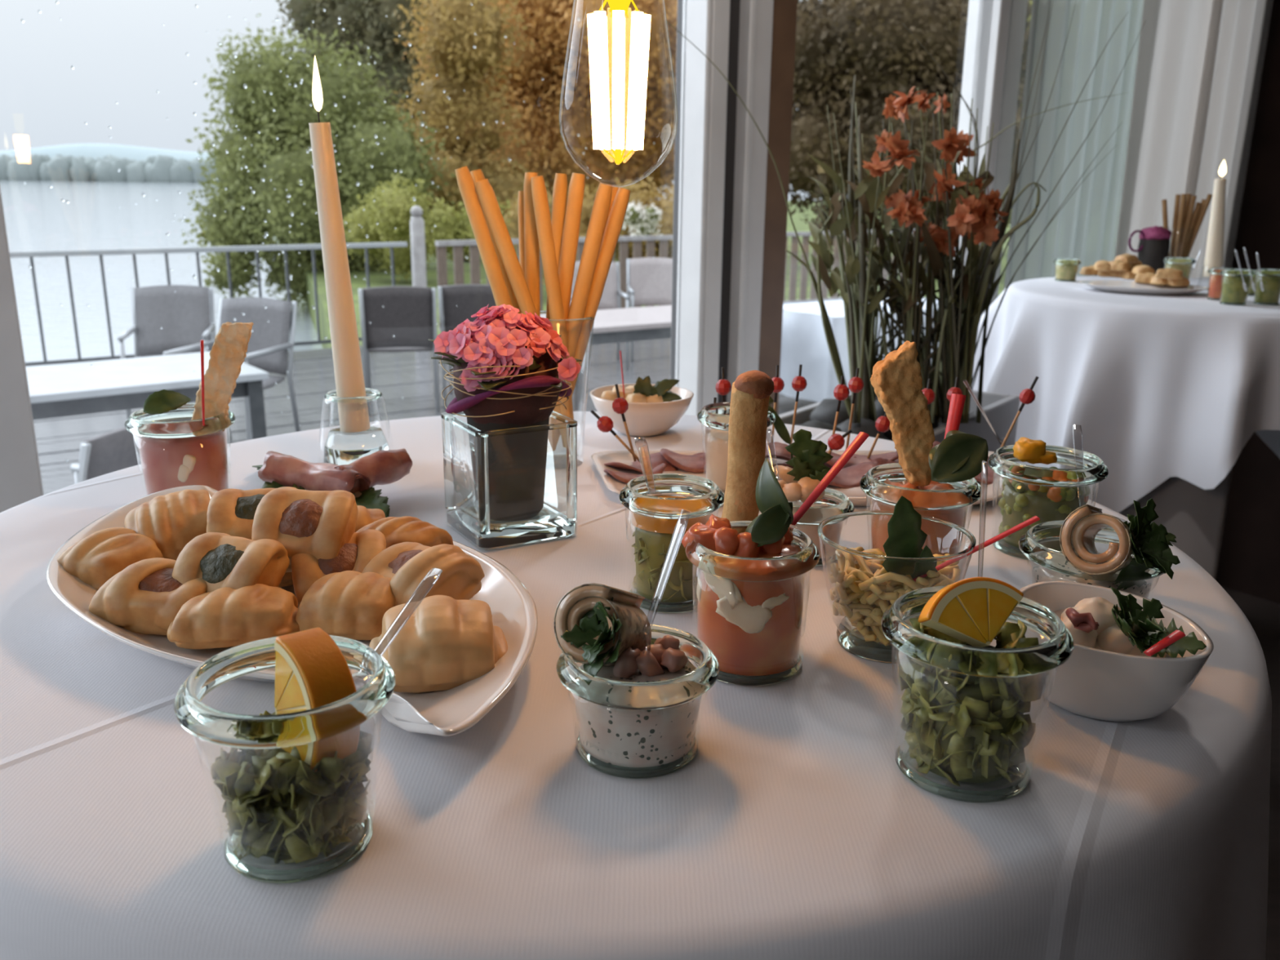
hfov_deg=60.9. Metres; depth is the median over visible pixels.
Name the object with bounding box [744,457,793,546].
herb leaf
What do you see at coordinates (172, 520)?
pastry
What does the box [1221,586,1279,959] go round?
floor
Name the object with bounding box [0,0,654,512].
window
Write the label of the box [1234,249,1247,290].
plastic spoon
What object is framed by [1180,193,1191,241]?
breadstick
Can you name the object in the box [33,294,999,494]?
deck
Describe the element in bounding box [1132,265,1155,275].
pastry
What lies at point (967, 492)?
glass jar
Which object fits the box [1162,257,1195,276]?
glass jar
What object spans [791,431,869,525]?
stick
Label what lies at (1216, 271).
glass jar
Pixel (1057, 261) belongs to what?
glass jar
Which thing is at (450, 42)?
tree
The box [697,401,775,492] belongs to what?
glass jar
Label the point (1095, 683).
porcelain bowl
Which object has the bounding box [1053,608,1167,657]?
salad
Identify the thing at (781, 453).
meat slice
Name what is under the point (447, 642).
pastry
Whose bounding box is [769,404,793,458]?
herb leaf
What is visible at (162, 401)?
herb leaf
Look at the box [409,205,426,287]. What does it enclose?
newel post
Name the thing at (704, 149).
window frame
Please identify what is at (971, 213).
arrangement
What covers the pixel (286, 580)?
pastry
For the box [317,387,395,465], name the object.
candle holder
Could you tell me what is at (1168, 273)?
pastry
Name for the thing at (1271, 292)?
salad
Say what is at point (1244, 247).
plastic spoon
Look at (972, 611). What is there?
slice
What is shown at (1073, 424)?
plastic spoon
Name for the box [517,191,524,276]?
breadstick
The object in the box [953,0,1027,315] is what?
window
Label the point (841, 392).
skewer
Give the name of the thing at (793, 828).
tablecloth
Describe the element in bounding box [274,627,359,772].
wedge
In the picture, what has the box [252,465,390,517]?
salad leaves
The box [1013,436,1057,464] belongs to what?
mango piece
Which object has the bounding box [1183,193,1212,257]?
breadstick
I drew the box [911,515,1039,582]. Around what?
stick
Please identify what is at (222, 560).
pastry
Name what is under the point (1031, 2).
tree
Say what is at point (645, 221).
shrub
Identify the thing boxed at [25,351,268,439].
table
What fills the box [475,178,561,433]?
breadstick
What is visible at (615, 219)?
breadstick
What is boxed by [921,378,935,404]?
skewer
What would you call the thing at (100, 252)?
terrace railing
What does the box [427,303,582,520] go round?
potted flower
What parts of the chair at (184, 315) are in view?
leg, armrest, leg, backrest, leg, armrest, leg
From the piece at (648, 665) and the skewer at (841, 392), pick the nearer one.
the piece at (648, 665)
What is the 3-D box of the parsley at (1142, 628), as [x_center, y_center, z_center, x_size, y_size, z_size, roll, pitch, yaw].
[0.216,0.061,0.457,0.037,0.021,0.037,1,16,0]
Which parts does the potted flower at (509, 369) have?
pot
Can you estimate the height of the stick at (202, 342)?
0.057 m
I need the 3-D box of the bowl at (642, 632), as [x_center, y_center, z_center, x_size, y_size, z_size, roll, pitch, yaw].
[-0.001,0.069,0.435,0.011,0.017,0.008,11,19,33]
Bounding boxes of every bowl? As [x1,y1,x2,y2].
[589,383,693,436]
[635,631,650,674]
[817,510,976,662]
[1015,580,1213,721]
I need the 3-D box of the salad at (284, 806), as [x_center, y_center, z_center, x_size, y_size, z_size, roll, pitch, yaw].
[-0.118,0.110,0.374,0.036,0.023,0.035,1,16,0]
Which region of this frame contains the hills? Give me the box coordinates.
[0,143,216,160]
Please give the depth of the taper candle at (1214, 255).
2.34 m
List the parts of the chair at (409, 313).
leg, leg, backrest, seat, leg, leg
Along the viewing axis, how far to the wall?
3.52 m
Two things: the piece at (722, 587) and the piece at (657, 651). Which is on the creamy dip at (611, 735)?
the piece at (657, 651)
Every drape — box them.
[1114,0,1213,268]
[1184,0,1266,278]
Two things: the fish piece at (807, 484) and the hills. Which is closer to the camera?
the fish piece at (807, 484)
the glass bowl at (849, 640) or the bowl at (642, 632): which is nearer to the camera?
the bowl at (642, 632)
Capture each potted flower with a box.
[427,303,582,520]
[1128,225,1172,273]
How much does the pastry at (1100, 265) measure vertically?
0.024 m
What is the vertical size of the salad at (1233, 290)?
0.056 m
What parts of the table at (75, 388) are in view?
leg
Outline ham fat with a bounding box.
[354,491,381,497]
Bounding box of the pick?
[963,380,1002,444]
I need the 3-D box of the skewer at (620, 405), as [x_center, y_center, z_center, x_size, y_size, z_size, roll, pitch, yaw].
[-0.012,-0.044,0.836,0.019,0.060,0.012,1,16,0]
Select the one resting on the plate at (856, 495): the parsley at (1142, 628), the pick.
the pick
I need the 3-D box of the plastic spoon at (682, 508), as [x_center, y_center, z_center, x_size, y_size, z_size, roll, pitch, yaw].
[0.007,0.045,0.435,0.012,0.064,0.028,15,21,41]
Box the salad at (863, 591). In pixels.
[829,546,960,646]
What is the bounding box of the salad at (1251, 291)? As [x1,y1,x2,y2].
[1247,277,1257,293]
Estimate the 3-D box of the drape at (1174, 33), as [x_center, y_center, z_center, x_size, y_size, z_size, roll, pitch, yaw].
[1.445,-0.643,3.107,0.347,2.190,0.036,-10,19,-33]
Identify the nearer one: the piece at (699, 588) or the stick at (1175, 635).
the stick at (1175, 635)
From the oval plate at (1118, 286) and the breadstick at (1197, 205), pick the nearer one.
the oval plate at (1118, 286)
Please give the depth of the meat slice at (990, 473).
0.82 m
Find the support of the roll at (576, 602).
on the creamy dip at (611, 735)
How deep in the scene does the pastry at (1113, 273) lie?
2.49 m
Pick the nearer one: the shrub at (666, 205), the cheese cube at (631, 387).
the cheese cube at (631, 387)
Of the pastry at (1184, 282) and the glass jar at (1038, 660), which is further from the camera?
the pastry at (1184, 282)
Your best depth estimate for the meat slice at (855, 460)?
0.86 m
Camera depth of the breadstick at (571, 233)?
0.82 m
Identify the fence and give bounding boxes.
[435,228,925,330]
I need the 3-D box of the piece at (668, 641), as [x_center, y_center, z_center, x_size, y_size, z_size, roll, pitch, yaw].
[0.010,0.069,0.448,0.012,0.014,0.014,1,16,0]
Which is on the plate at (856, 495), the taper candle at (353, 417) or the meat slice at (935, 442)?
the meat slice at (935, 442)
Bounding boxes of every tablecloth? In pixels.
[0,411,1271,959]
[779,297,938,402]
[971,275,1279,579]
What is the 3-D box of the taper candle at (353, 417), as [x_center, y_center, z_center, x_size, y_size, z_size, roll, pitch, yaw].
[-0.226,-0.172,0.821,0.023,0.277,0.032,9,18,27]
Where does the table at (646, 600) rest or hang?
on the floor
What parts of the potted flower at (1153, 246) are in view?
pot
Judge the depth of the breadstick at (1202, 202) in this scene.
2.73 m
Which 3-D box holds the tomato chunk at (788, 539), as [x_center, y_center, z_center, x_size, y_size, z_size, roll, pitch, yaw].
[0.068,0.028,0.524,0.013,0.013,0.010,1,16,0]
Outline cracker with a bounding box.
[870,340,935,486]
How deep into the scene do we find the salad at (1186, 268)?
2.39 m
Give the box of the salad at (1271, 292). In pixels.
[1254,275,1279,302]
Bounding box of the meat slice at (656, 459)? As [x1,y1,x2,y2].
[604,452,678,473]
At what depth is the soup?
0.50 m
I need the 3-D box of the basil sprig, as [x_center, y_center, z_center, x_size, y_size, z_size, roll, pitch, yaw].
[0.173,-0.016,0.593,0.030,0.024,0.052,5,16,14]
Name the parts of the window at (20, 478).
post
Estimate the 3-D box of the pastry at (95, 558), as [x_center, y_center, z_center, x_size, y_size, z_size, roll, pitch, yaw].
[-0.287,0.042,0.592,0.050,0.028,0.048,7,17,22]
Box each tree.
[177,13,456,308]
[275,0,438,150]
[388,0,552,262]
[395,0,677,204]
[787,0,1032,273]
[1005,0,1032,244]
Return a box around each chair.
[70,418,191,484]
[117,284,216,418]
[162,297,300,439]
[358,285,439,414]
[437,284,496,408]
[569,261,630,369]
[626,257,672,361]
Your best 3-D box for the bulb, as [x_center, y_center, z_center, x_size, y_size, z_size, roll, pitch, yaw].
[-0.004,-0.821,0.412,0.064,1.372,0.064,1,16,0]
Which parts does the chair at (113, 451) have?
armrest, leg, leg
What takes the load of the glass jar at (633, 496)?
on the tablecloth at (793, 828)
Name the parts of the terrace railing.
rail, rail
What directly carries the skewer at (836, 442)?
on the meat slice at (850, 477)
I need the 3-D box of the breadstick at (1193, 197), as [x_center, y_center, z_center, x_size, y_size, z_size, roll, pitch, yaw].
[1.372,-0.622,2.737,0.028,0.183,0.012,4,16,11]
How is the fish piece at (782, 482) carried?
in the glass jar at (839, 503)
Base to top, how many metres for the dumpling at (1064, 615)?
0.016 m
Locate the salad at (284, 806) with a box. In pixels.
[267,801,331,855]
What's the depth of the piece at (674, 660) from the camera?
0.43 m
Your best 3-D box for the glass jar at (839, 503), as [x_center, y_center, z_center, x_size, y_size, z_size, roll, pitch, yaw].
[0.103,0.028,0.666,0.054,0.038,0.054,-2,16,-9]
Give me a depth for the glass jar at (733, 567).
0.49 m
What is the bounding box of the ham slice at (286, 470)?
[257,450,371,492]
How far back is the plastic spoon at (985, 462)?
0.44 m
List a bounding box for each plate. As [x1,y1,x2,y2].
[45,484,537,736]
[591,450,1004,506]
[1077,280,1208,295]
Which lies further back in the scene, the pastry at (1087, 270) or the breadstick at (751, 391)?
the pastry at (1087, 270)
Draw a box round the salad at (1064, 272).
[1055,259,1078,279]
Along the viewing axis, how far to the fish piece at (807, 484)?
0.65 m
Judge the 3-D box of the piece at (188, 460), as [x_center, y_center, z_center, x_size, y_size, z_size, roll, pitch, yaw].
[-0.307,-0.012,0.731,0.018,0.016,0.006,1,16,0]
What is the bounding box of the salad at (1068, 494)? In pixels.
[998,466,1090,537]
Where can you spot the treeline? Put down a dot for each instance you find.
(34, 167)
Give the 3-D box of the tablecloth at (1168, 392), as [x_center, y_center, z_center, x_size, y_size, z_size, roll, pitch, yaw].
[1.198,0.051,2.470,0.949,0.950,0.959,1,16,0]
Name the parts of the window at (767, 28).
frame, frame, frame, frame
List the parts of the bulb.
stem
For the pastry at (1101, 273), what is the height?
0.023 m
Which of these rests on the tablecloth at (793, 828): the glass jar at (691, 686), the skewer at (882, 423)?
the glass jar at (691, 686)
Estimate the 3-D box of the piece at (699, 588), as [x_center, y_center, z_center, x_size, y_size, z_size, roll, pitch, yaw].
[0.029,0.051,0.506,0.004,0.016,0.008,1,16,0]
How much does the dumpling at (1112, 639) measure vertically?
0.014 m
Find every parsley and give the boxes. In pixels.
[560,596,622,675]
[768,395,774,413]
[784,429,833,488]
[1110,586,1206,657]
[1114,497,1180,590]
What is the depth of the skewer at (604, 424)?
0.83 m
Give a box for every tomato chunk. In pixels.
[681,522,703,547]
[687,524,715,551]
[705,514,731,528]
[712,526,739,555]
[733,532,760,557]
[759,535,785,554]
[782,528,791,544]
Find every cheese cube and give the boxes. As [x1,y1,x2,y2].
[600,390,617,400]
[612,386,633,399]
[625,392,646,403]
[626,385,634,391]
[646,394,662,403]
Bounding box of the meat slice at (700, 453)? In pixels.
[692,452,773,464]
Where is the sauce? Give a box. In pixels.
[631,494,710,533]
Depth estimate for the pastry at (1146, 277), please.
2.36 m
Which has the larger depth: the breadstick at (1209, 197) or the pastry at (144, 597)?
the breadstick at (1209, 197)
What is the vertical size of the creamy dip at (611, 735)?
0.029 m
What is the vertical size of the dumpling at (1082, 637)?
0.017 m
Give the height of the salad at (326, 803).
0.036 m
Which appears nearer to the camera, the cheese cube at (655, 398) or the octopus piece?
the octopus piece
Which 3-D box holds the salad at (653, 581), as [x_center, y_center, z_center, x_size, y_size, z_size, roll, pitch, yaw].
[0.017,0.040,0.594,0.044,0.040,0.043,1,16,0]
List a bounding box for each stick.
[200,339,204,425]
[619,350,624,398]
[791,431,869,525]
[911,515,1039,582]
[944,393,966,438]
[1143,630,1186,656]
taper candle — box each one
[308,56,370,432]
[1202,160,1226,276]
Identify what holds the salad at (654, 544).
in the glass jar at (633, 496)
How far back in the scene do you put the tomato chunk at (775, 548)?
0.50 m
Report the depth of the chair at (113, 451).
3.29 m
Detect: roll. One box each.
[333,448,412,493]
[553,582,651,666]
[1059,504,1140,574]
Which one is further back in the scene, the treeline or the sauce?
the treeline
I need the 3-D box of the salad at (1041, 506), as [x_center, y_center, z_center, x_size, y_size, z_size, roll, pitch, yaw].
[0.252,0.021,0.683,0.048,0.037,0.048,1,16,0]
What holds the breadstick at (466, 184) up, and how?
in the glass
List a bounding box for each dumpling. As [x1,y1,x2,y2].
[1061,607,1079,621]
[1062,618,1097,648]
[1074,596,1120,635]
[1096,623,1135,653]
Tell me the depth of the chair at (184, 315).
7.45 m
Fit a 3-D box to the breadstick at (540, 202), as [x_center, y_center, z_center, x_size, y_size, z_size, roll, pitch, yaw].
[-0.065,-0.125,0.834,0.033,0.208,0.015,-7,17,-26]
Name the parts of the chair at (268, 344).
armrest, leg, leg, backrest, armrest, seat, leg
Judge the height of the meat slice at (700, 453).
0.014 m
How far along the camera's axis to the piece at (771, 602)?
0.49 m
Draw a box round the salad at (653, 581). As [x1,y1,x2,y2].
[631,531,696,601]
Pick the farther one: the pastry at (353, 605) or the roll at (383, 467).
the roll at (383, 467)
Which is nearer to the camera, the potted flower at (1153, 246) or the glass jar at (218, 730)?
the glass jar at (218, 730)
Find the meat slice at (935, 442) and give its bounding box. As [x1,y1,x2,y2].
[893,440,940,462]
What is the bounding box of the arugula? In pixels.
[633,375,681,402]
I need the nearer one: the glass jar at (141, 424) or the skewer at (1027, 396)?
the glass jar at (141, 424)
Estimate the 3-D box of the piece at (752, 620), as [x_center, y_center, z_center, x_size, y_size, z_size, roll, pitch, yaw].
[0.047,0.060,0.490,0.026,0.020,0.004,5,16,14]
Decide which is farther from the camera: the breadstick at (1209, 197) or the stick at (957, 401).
the breadstick at (1209, 197)
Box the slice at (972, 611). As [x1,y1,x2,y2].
[918,577,1023,647]
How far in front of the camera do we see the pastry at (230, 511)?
0.60 m
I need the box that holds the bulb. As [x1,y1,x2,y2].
[558,0,678,187]
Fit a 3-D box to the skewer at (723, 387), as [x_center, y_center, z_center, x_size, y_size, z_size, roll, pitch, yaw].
[0.065,-0.054,0.855,0.013,0.070,0.012,1,16,0]
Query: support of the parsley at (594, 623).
in the glass jar at (691, 686)
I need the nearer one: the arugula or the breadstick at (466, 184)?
the breadstick at (466, 184)
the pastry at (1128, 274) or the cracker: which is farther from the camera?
the pastry at (1128, 274)
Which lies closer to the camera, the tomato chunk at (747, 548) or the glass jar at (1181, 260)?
the tomato chunk at (747, 548)
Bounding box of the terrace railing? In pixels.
[9,241,407,366]
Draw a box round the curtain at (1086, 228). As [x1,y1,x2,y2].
[1004,0,1144,289]
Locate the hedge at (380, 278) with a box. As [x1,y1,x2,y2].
[275,200,1010,348]
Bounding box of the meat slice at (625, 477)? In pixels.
[604,462,666,484]
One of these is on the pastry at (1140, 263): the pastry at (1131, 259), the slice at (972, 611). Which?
the pastry at (1131, 259)
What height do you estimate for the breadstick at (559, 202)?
0.206 m
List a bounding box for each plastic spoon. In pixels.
[351,568,442,679]
[634,436,662,494]
[635,508,690,674]
[765,428,781,479]
[977,460,987,577]
[1072,424,1085,506]
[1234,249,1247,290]
[1243,247,1255,291]
[1255,252,1264,289]
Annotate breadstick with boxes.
[454,165,555,453]
[470,168,521,313]
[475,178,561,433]
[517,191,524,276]
[523,172,540,316]
[531,175,573,447]
[546,173,567,319]
[548,182,613,439]
[554,186,631,446]
[558,173,585,323]
[602,185,618,236]
[720,369,773,521]
[1161,199,1169,266]
[1169,194,1180,257]
[1173,193,1186,257]
[1178,195,1196,257]
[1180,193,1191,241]
[1182,202,1201,257]
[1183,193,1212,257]
[1188,199,1205,242]
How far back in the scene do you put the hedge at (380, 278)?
21.96 m
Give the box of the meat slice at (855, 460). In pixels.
[826,452,898,467]
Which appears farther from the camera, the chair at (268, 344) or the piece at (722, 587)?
the chair at (268, 344)
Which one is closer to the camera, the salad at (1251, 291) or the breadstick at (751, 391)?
the breadstick at (751, 391)
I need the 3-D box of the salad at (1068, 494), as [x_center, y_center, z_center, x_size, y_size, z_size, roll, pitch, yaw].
[0.252,0.017,0.681,0.053,0.044,0.052,1,16,0]
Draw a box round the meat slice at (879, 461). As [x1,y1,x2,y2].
[870,457,898,465]
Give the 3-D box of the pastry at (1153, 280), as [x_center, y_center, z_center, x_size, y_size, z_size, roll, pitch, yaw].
[1.129,-0.433,2.345,0.056,0.023,0.039,-8,18,-27]
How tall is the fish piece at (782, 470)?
0.014 m
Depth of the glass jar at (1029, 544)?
0.56 m
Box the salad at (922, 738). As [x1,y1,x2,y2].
[898,617,1041,786]
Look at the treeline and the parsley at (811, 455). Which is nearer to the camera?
the parsley at (811, 455)
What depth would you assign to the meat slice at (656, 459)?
0.85 m
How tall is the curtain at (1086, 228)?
2.190 m
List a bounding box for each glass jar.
[124,321,253,496]
[173,635,395,883]
[555,623,719,778]
[618,473,724,613]
[684,520,820,685]
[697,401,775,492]
[787,487,854,565]
[859,462,982,568]
[880,585,1074,802]
[987,444,1108,559]
[1018,520,1172,599]
[1053,257,1081,281]
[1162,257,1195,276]
[1206,267,1229,300]
[1219,268,1255,305]
[1247,270,1257,296]
[1253,268,1279,305]
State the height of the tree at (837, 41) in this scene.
7.693 m
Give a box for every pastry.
[57,527,164,590]
[88,557,207,635]
[124,488,210,560]
[167,583,300,648]
[172,532,289,592]
[206,486,297,539]
[251,488,358,572]
[278,572,293,587]
[291,528,386,607]
[295,570,395,639]
[355,505,385,532]
[355,515,453,548]
[361,542,484,605]
[368,595,507,693]
[1080,265,1097,275]
[1093,260,1111,271]
[1097,271,1111,276]
[1107,259,1131,271]
[1110,271,1124,277]
[1114,253,1138,263]
[1120,269,1136,279]
[1130,260,1142,269]
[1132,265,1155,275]
[1134,272,1155,284]
[1150,275,1167,284]
[1155,267,1183,279]
[1166,275,1190,286]
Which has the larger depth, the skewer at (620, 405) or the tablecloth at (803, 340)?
the tablecloth at (803, 340)
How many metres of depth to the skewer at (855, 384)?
0.86 m
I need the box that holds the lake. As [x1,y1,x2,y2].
[0,180,821,366]
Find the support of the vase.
on the tablecloth at (793, 828)
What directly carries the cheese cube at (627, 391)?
in the porcelain bowl at (653, 419)
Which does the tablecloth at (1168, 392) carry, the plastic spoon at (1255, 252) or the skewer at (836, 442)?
the plastic spoon at (1255, 252)
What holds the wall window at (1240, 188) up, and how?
in the wall
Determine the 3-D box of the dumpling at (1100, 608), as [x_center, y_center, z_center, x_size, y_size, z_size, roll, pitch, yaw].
[0.202,0.061,0.481,0.022,0.018,0.020,-10,19,-34]
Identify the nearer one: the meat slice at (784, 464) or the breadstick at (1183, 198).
the meat slice at (784, 464)
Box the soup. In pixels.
[697,542,803,675]
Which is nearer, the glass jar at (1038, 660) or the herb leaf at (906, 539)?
the glass jar at (1038, 660)
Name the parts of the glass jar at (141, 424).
toast strip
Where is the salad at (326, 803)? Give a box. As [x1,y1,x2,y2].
[211,710,372,863]
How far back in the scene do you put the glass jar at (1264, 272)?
2.08 m
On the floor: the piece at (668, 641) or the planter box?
the planter box
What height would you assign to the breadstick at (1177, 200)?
0.185 m
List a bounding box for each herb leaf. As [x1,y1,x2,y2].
[143,389,191,414]
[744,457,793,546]
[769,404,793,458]
[881,495,937,582]
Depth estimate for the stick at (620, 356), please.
0.97 m
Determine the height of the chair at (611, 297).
0.920 m
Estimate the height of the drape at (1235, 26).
2.190 m
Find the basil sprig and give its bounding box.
[928,430,988,482]
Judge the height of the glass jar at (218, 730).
0.064 m
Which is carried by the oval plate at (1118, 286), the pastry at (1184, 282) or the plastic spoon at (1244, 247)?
the pastry at (1184, 282)
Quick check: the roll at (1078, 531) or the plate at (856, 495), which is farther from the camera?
the plate at (856, 495)
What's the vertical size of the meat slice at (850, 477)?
0.015 m
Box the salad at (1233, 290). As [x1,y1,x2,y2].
[1220,275,1251,302]
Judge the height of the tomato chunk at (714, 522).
0.014 m
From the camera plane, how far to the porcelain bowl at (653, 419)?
0.95 m
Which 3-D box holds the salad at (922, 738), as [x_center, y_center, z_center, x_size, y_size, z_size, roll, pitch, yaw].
[0.127,0.084,0.422,0.056,0.052,0.054,1,16,0]
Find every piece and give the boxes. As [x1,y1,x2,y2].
[177,464,190,482]
[182,454,195,472]
[613,647,641,678]
[635,649,663,676]
[640,644,666,668]
[653,635,679,649]
[660,647,688,672]
[696,579,702,602]
[701,569,742,608]
[715,595,772,633]
[761,592,789,609]
[772,465,798,484]
[777,480,786,489]
[782,482,802,501]
[797,476,824,502]
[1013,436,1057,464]
[1065,607,1098,632]
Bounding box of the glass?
[540,310,594,467]
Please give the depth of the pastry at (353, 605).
0.52 m
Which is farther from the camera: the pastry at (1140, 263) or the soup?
the pastry at (1140, 263)
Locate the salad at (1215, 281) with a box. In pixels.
[1208,274,1222,298]
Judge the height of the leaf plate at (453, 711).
0.036 m
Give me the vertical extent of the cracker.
0.081 m
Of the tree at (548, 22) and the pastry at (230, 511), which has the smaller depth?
the pastry at (230, 511)
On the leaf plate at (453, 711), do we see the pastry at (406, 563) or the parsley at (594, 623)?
the pastry at (406, 563)
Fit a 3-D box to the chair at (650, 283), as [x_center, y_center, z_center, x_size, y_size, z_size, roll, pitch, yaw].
[0.155,-1.635,10.386,0.536,0.920,0.657,-1,16,-5]
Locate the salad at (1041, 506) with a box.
[1002,483,1084,551]
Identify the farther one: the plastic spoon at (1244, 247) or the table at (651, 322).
the table at (651, 322)
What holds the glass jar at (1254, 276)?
on the tablecloth at (1168, 392)
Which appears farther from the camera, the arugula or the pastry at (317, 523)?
the arugula
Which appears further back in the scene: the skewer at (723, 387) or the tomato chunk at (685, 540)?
the skewer at (723, 387)
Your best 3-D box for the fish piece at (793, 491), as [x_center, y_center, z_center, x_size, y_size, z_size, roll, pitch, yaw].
[0.091,0.007,0.652,0.014,0.012,0.016,1,16,0]
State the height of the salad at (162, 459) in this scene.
0.052 m
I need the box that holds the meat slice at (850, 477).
[828,462,878,488]
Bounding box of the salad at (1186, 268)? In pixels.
[1164,262,1191,279]
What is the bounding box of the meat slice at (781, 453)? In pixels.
[764,441,825,464]
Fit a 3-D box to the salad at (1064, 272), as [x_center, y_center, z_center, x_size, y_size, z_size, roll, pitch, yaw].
[0.995,-0.491,2.538,0.050,0.044,0.050,1,16,0]
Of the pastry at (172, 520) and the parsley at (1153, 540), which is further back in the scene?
the pastry at (172, 520)
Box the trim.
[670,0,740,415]
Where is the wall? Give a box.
[1215,0,1279,604]
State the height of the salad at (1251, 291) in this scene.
0.045 m
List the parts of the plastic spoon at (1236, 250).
handle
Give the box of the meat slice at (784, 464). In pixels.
[770,451,839,468]
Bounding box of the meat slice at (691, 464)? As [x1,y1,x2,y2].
[659,448,706,473]
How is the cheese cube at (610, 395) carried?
in the porcelain bowl at (653, 419)
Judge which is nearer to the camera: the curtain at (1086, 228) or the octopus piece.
the octopus piece
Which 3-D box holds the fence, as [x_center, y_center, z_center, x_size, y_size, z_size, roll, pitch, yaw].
[0.987,-2.500,13.085,7.400,0.900,0.070,-10,19,-34]
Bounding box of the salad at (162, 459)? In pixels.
[138,419,227,494]
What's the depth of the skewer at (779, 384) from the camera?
0.88 m
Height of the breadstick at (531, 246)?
0.214 m
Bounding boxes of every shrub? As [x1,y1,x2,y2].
[342,173,517,282]
[499,175,674,289]
[622,200,662,235]
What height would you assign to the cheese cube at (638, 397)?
0.019 m
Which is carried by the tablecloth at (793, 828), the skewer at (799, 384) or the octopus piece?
the skewer at (799, 384)
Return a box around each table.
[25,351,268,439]
[249,457,1020,862]
[540,305,671,411]
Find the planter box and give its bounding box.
[778,390,1019,451]
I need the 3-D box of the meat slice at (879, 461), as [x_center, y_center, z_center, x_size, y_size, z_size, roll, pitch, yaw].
[0.205,-0.004,0.826,0.071,0.016,0.047,1,16,0]
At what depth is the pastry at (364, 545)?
0.56 m
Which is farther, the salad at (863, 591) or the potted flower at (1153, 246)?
the potted flower at (1153, 246)
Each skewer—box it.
[590,409,642,463]
[612,383,636,461]
[715,367,731,402]
[771,364,784,442]
[790,364,807,444]
[826,429,852,453]
[829,376,849,454]
[845,368,863,448]
[866,412,889,458]
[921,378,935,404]
[946,377,963,401]
[1000,376,1039,447]
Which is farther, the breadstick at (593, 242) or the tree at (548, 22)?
the tree at (548, 22)
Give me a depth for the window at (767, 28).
2.37 m
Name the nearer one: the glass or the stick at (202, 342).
the stick at (202, 342)
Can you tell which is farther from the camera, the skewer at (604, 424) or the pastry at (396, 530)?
the skewer at (604, 424)
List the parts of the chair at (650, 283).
leg, armrest, leg, backrest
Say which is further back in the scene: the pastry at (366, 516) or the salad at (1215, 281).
the salad at (1215, 281)
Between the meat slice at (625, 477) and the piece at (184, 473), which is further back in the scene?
the meat slice at (625, 477)
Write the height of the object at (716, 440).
0.042 m
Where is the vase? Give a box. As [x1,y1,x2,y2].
[440,410,577,551]
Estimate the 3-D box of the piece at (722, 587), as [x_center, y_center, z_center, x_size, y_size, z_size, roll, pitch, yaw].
[0.037,0.048,0.492,0.025,0.020,0.004,14,20,39]
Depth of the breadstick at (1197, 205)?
2.73 m
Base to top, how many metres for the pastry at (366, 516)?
0.024 m
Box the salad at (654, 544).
[635,526,697,602]
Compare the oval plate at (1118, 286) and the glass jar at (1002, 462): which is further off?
the oval plate at (1118, 286)
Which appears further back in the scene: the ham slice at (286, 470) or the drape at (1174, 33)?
the drape at (1174, 33)
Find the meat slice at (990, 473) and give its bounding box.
[974,465,996,484]
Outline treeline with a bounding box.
[0,153,219,182]
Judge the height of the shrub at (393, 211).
2.060 m
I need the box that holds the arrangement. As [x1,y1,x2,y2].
[665,0,1145,423]
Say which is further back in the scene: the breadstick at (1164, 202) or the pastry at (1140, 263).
the breadstick at (1164, 202)
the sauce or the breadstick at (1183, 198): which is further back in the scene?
the breadstick at (1183, 198)
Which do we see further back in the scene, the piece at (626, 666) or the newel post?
the newel post
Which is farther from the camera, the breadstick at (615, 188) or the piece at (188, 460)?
the breadstick at (615, 188)
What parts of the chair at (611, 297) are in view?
backrest, leg, armrest, leg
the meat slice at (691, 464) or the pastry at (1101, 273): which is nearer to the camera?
the meat slice at (691, 464)
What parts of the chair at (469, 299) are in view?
leg, leg, backrest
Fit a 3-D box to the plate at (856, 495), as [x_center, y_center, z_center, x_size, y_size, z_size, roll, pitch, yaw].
[0.128,-0.002,0.829,0.334,0.010,0.143,1,16,0]
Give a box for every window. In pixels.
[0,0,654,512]
[726,0,1011,413]
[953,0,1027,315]
[1224,0,1273,268]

